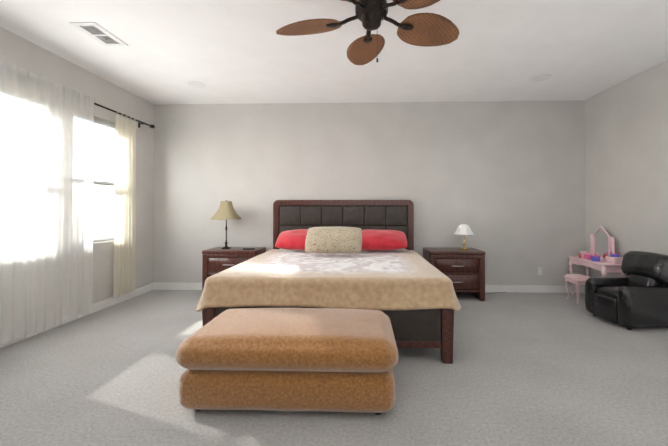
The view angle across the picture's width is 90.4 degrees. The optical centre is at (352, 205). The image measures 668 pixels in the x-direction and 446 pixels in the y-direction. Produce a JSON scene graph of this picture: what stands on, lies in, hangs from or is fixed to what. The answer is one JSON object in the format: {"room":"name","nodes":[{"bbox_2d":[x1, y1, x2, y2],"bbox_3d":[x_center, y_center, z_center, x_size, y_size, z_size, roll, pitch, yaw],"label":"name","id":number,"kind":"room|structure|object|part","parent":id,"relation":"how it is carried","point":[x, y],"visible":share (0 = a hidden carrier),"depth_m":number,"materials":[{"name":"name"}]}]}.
{"room":"bedroom","nodes":[
{"label":"bedroom","id":0,"kind":"room"},
{"bbox_2d":[0,27,153,302],"bbox_3d":[-3.082,-0.173,1.313,0.160,2.700,7.050,0,-1,2],"label":"wall","id":1,"kind":"structure","parent":0,"point":[20,52],"depth_m":3.99,"materials":[{"name":"paint"}]},
{"bbox_2d":[1,283,152,347],"bbox_3d":[-2.995,1.125,1.295,0.018,0.105,7.022,0,-1,2],"label":"baseboard","id":2,"kind":"structure","parent":1,"relation":"attached to","point":[103,304],"depth_m":3.92,"materials":[{"name":"white wood"}]},
{"bbox_2d":[93,121,114,243],"bbox_3d":[-2.983,-0.292,3.888,0.155,1.460,0.800,0,-1,2],"label":"window","id":3,"kind":"structure","parent":1,"relation":"in","point":[105,241],"depth_m":4.02,"materials":[{"name":"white glass"}]},
{"bbox_2d":[93,117,114,241],"bbox_3d":[-2.973,-0.301,3.888,0.044,1.432,0.770,0,-1,2],"label":"window blind","id":4,"kind":"object","parent":3,"relation":"attached to","point":[97,187],"visible":0.33,"depth_m":3.96,"materials":[{"name":"white plastic"}]},
{"bbox_2d":[94,102,154,127],"bbox_3d":[-2.909,-1.124,2.673,0.106,0.076,4.037,0,-1,2],"label":"curtain rod","id":5,"kind":"object","parent":1,"relation":"attached to","point":[151,126],"visible":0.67,"depth_m":4.18,"materials":[{"name":"brown metal"}]},
{"bbox_2d":[0,59,93,347],"bbox_3d":[-2.843,-0.026,2.205,0.060,2.312,2.750,0,-1,2],"label":"curtain","id":6,"kind":"object","parent":5,"relation":"hanging from","point":[46,189],"visible":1,"depth_m":3.02,"materials":[{"name":"white fabric"}]},
{"bbox_2d":[113,114,135,297],"bbox_3d":[-2.832,0.002,4.130,0.079,2.203,0.340,0,-1,2],"label":"curtain","id":7,"kind":"object","parent":5,"relation":"hanging from","point":[125,212],"visible":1,"depth_m":4.13,"materials":[{"name":"beige fabric"}]},
{"bbox_2d":[0,290,667,445],"bbox_3d":[0.082,1.226,1.202,6.490,0.100,7.370,0,-1,2],"label":"floor","id":8,"kind":"structure","parent":0,"point":[541,369],"depth_m":2.17,"materials":[{"name":"carpet"}]},
{"bbox_2d":[202,247,265,291],"bbox_3d":[-1.596,0.901,4.519,0.700,0.630,0.487,0,-1,2],"label":"nightstand","id":9,"kind":"object","parent":8,"relation":"on","point":[215,260],"visible":0.54,"depth_m":4.31,"materials":[{"name":"brown wood"}]},
{"bbox_2d":[211,200,241,248],"bbox_3d":[-1.725,0.253,4.540,0.352,0.665,0.352,0,-1,2],"label":"lamp","id":10,"kind":"object","parent":9,"relation":"on","point":[226,211],"visible":1,"depth_m":4.46,"materials":[{"name":"beige fabric"}]},
{"bbox_3d":[-1.725,0.067,4.542,0.352,0.253,0.352,0,-1,2],"label":"lamp shade","id":11,"kind":"part","parent":10,"relation":"part of","materials":[{"name":"fabric"}]},
{"bbox_2d":[176,308,397,414],"bbox_3d":[-0.365,0.957,2.159,1.270,0.462,0.700,0,-1,2],"label":"ottoman","id":12,"kind":"object","parent":8,"relation":"on","point":[311,359],"visible":1,"depth_m":1.84,"materials":[{"name":"orange fabric"}]},
{"bbox_2d":[196,200,460,363],"bbox_3d":[-0.161,0.555,3.602,2.095,1.300,2.260,0,-1,2],"label":"bed","id":13,"kind":"object","parent":8,"relation":"on","point":[409,291],"visible":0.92,"depth_m":2.56,"materials":[{"name":"beige fabric"}]},
{"bbox_2d":[275,229,307,249],"bbox_3d":[-0.585,0.425,4.202,0.737,0.182,0.402,0,21,0],"label":"pillow","id":14,"kind":"object","parent":13,"relation":"on","point":[293,239],"visible":0.46,"depth_m":4.05,"materials":[{"name":"red fabric"}]},
{"bbox_2d":[196,249,460,311],"bbox_3d":[-0.167,0.688,3.401,2.095,0.262,1.861,0,-1,2],"label":"blanket","id":15,"kind":"object","parent":13,"relation":"on","point":[382,280],"depth_m":2.55,"materials":[{"name":"beige fabric"}]},
{"bbox_2d":[305,226,361,252],"bbox_3d":[-0.208,0.383,3.751,0.640,0.166,0.364,0,43,2],"label":"leopard pillow","id":16,"kind":"object","parent":13,"relation":"on","point":[338,239],"visible":1,"depth_m":3.66,"materials":[{"name":"beige fabric"}]},
{"bbox_2d":[361,229,406,249],"bbox_3d":[0.315,0.424,4.165,0.737,0.184,0.402,0,21,4],"label":"pillow","id":17,"kind":"object","parent":13,"relation":"on","point":[373,239],"visible":0.79,"depth_m":4.01,"materials":[{"name":"red fabric"}]},
{"bbox_2d":[423,247,484,300],"bbox_3d":[1.343,0.900,4.432,0.700,0.630,0.487,0,-1,2],"label":"nightstand","id":18,"kind":"object","parent":8,"relation":"on","point":[463,270],"visible":0.85,"depth_m":4.21,"materials":[{"name":"brown wood"}]},
{"bbox_2d":[454,223,473,249],"bbox_3d":[1.504,0.408,4.462,0.267,0.352,0.267,0,-1,-19],"label":"lamp","id":19,"kind":"object","parent":18,"relation":"on","point":[463,229],"depth_m":4.40,"materials":[{"name":"white fabric"}]},
{"bbox_3d":[1.504,0.314,4.463,0.283,0.139,0.283,0,-1,2],"label":"lamp shade","id":20,"kind":"part","parent":19,"relation":"part of","materials":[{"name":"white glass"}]},
{"bbox_2d":[564,274,590,303],"bbox_3d":[2.870,1.050,4.211,0.210,0.338,0.260,0,-1,2],"label":"stool","id":21,"kind":"object","parent":8,"relation":"on","point":[577,280],"visible":0.88,"depth_m":4.17,"materials":[{"name":"pink paint"}]},
{"bbox_2d":[568,226,624,294],"bbox_3d":[3.099,0.742,4.228,0.294,0.958,0.675,0,-1,2],"label":"table","id":22,"kind":"object","parent":8,"relation":"on","point":[602,256],"visible":0.77,"depth_m":4.16,"materials":[{"name":"pink paint"}]},
{"bbox_2d":[585,251,667,329],"bbox_3d":[2.889,0.843,3.432,0.623,0.721,0.564,0,-1,-3],"label":"recliner","id":23,"kind":"object","parent":8,"relation":"on","point":[638,297],"visible":1,"depth_m":3.28,"materials":[{"name":"black leather"}]},
{"bbox_2d":[0,0,667,104],"bbox_3d":[0.082,-1.574,1.236,6.490,0.100,7.370,0,-1,2],"label":"ceiling","id":24,"kind":"structure","parent":0,"point":[234,51],"depth_m":3.18,"materials":[{"name":"paint"}]},
{"bbox_2d":[69,22,127,45],"bbox_3d":[-2.209,-1.500,2.909,0.215,0.008,0.385,0,-1,2],"label":"ceiling vent","id":25,"kind":"object","parent":24,"relation":"in","point":[99,33],"visible":1,"depth_m":2.89,"materials":[{"name":"white plastic"}]},
{"bbox_2d":[188,81,206,87],"bbox_3d":[-1.900,-1.486,4.071,0.216,0.006,0.216,0,-1,2],"label":"speaker","id":26,"kind":"object","parent":24,"relation":"attached to","point":[197,84],"visible":1,"depth_m":4.06},
{"bbox_2d":[276,0,458,64],"bbox_3d":[0.107,-1.207,2.150,1.261,0.611,1.239,0,-1,2],"label":"fan","id":27,"kind":"object","parent":24,"relation":"hanging from","point":[426,29],"visible":1,"depth_m":2.20,"materials":[{"name":"brown wicker"}]},
{"bbox_2d":[530,74,550,81],"bbox_3d":[2.196,-1.489,3.869,0.216,0.006,0.216,0,-1,2],"label":"speaker","id":28,"kind":"object","parent":24,"relation":"attached to","point":[541,77],"visible":1,"depth_m":3.85},
{"bbox_2d":[153,100,585,284],"bbox_3d":[0.189,-0.130,4.823,6.490,2.700,0.160,0,-1,2],"label":"wall","id":29,"kind":"structure","parent":0,"point":[504,181],"depth_m":4.74,"materials":[{"name":"paint"}]},
{"bbox_2d":[153,282,584,292],"bbox_3d":[0.186,1.166,4.720,6.170,0.105,0.018,0,-1,2],"label":"baseboard","id":30,"kind":"structure","parent":29,"relation":"attached to","point":[488,288],"depth_m":4.65,"materials":[{"name":"white wood"}]},
{"bbox_2d":[538,267,542,274],"bbox_3d":[2.640,0.918,4.651,0.070,0.115,0.012,0,-1,2],"label":"electrical outlet","id":31,"kind":"object","parent":29,"relation":"attached to","point":[540,270],"visible":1,"depth_m":4.65,"materials":[{"name":"white plastic"}]},
{"bbox_2d":[584,60,667,276],"bbox_3d":[3.245,-0.175,1.126,0.160,2.700,7.050,0,-1,2],"label":"wall","id":32,"kind":"structure","parent":0,"point":[626,164],"depth_m":3.88,"materials":[{"name":"paint"}]}
]}

